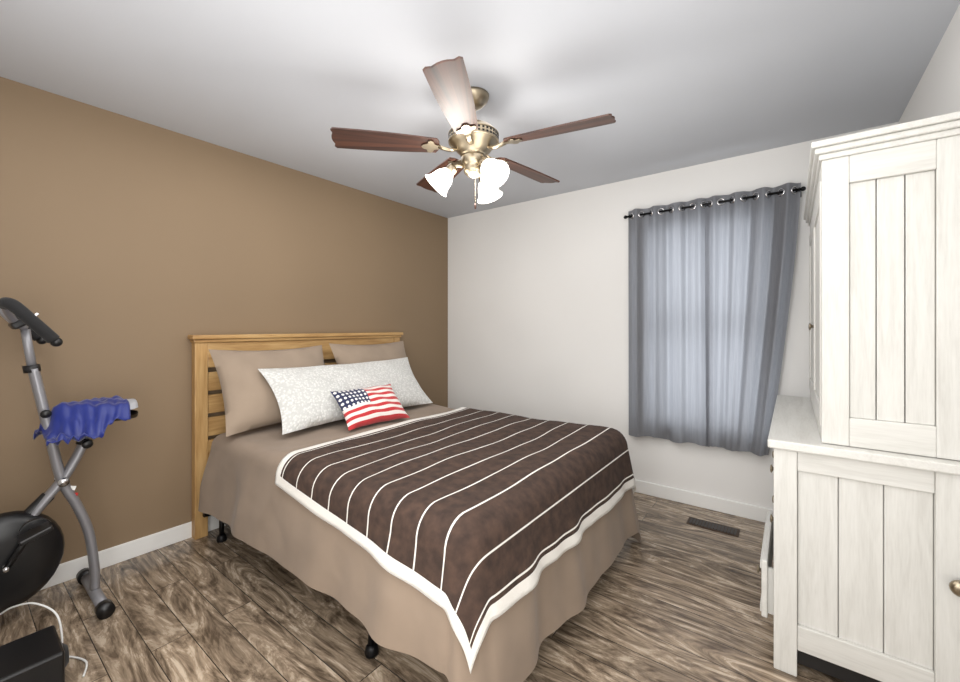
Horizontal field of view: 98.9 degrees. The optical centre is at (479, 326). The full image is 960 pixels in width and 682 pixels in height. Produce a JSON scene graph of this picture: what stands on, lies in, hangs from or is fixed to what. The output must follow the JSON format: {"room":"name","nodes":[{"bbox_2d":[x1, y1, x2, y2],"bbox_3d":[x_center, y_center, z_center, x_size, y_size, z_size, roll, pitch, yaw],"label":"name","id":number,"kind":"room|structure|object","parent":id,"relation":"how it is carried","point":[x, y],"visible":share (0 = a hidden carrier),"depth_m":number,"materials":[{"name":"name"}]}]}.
{"room":"bedroom","nodes":[
{"label":"bedroom","id":0,"kind":"room"},
{"bbox_2d":[0,77,447,563],"bbox_3d":[-1.479,0.060,2.981,0.120,2.440,3.840,0,0,37],"label":"wall","id":1,"kind":"structure","parent":0,"point":[134,253],"depth_m":2.36,"materials":[{"name":"paint"}]},
{"bbox_2d":[41,515,224,589],"bbox_3d":[-1.424,1.232,2.939,0.018,0.095,3.600,0,0,37],"label":"baseboard","id":2,"kind":"structure","parent":1,"relation":"attached to","point":[67,571],"depth_m":2.26,"materials":[{"name":"white wood"}]},
{"bbox_2d":[0,492,844,681],"bbox_3d":[-0.077,1.310,1.917,3.640,0.060,3.840,0,0,37],"label":"floor","id":3,"kind":"structure","parent":0,"point":[673,596],"depth_m":1.78,"materials":[{"name":"brown wood"}]},
{"bbox_2d":[0,625,68,681],"bbox_3d":[-1.569,1.200,1.423,0.220,0.160,0.210,0,0,37],"label":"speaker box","id":4,"kind":"object","parent":3,"relation":"on","point":[42,655],"visible":1,"depth_m":1.41,"materials":[{"name":"black plastic"}]},
{"bbox_2d":[0,297,137,676],"bbox_3d":[-1.777,0.581,1.719,0.792,1.395,0.620,0,0,37],"label":"exercise bike","id":5,"kind":"object","parent":3,"relation":"on","point":[32,543],"visible":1,"depth_m":1.78,"materials":[{"name":"grey metal"}]},
{"bbox_2d":[188,332,644,681],"bbox_3d":[-0.386,0.664,2.469,2.228,1.232,1.685,0,0,37],"label":"bed","id":6,"kind":"object","parent":3,"relation":"on","point":[374,492],"visible":1,"depth_m":1.83,"materials":[{"name":"brown fabric"}]},
{"bbox_2d":[257,357,432,434],"bbox_3d":[-0.862,0.430,2.889,0.302,0.352,1.220,0,0,37],"label":"pillow","id":7,"kind":"object","parent":6,"relation":"on","point":[299,398],"depth_m":2.59,"materials":[{"name":"white fabric"}]},
{"bbox_2d":[274,406,636,674],"bbox_3d":[-0.041,0.815,2.224,1.327,0.427,1.650,0,0,37],"label":"throw blanket","id":8,"kind":"object","parent":6,"relation":"on","point":[455,526],"depth_m":1.61,"materials":[{"name":"brown fabric"}]},
{"bbox_2d":[686,517,739,536],"bbox_3d":[1.491,1.276,2.635,0.290,0.008,0.110,0,0,37],"label":"floor vent","id":9,"kind":"object","parent":3,"relation":"in","point":[714,526],"visible":1,"depth_m":2.63,"materials":[{"name":"brown metal"}]},
{"bbox_2d":[757,395,959,681],"bbox_3d":[1.649,0.850,1.884,0.586,0.860,1.294,0,0,37],"label":"cabinet","id":10,"kind":"object","parent":3,"relation":"on","point":[860,581],"visible":0.94,"depth_m":1.41,"materials":[{"name":"white wood"}]},
{"bbox_2d":[803,111,959,460],"bbox_3d":[1.731,-0.123,1.848,0.413,1.082,1.248,0,0,37],"label":"hutch","id":11,"kind":"object","parent":10,"relation":"on","point":[881,217],"visible":1,"depth_m":1.39,"materials":[{"name":"white wood"}]},
{"bbox_2d":[0,0,959,217],"bbox_3d":[-0.077,-1.200,1.917,3.640,0.080,3.840,0,0,37],"label":"ceiling","id":12,"kind":"structure","parent":0,"point":[668,85],"depth_m":1.87,"materials":[{"name":"paint"}]},
{"bbox_2d":[330,56,615,208],"bbox_3d":[0.000,-0.868,2.070,1.311,0.582,1.296,0,0,37],"label":"ceiling fan","id":13,"kind":"object","parent":12,"relation":"hanging from","point":[473,141],"visible":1,"depth_m":1.96,"materials":[{"name":"brown wood"}]},
{"bbox_2d":[448,122,898,509],"bbox_3d":[1.048,0.060,3.398,3.400,2.440,0.120,0,0,37],"label":"wall","id":14,"kind":"structure","parent":0,"point":[538,309],"depth_m":3.46,"materials":[{"name":"white paint"}]},
{"bbox_2d":[635,479,773,521],"bbox_3d":[1.002,1.232,3.346,3.330,0.095,0.018,0,0,37],"label":"baseboard","id":15,"kind":"structure","parent":14,"relation":"attached to","point":[744,510],"depth_m":2.90,"materials":[{"name":"white wood"}]},
{"bbox_2d":[624,183,805,455],"bbox_3d":[1.563,-0.031,2.858,1.103,1.718,0.115,0,0,37],"label":"curtain","id":16,"kind":"object","parent":14,"relation":"attached to","point":[710,279],"visible":1,"depth_m":2.80,"materials":[{"name":"grey fabric"}]},
{"bbox_2d":[899,5,959,123],"bbox_3d":[1.325,0.060,0.852,0.120,2.440,3.840,0,0,37],"label":"wall","id":17,"kind":"structure","parent":0,"point":[936,92],"depth_m":1.66,"materials":[{"name":"white paint"}]}
]}

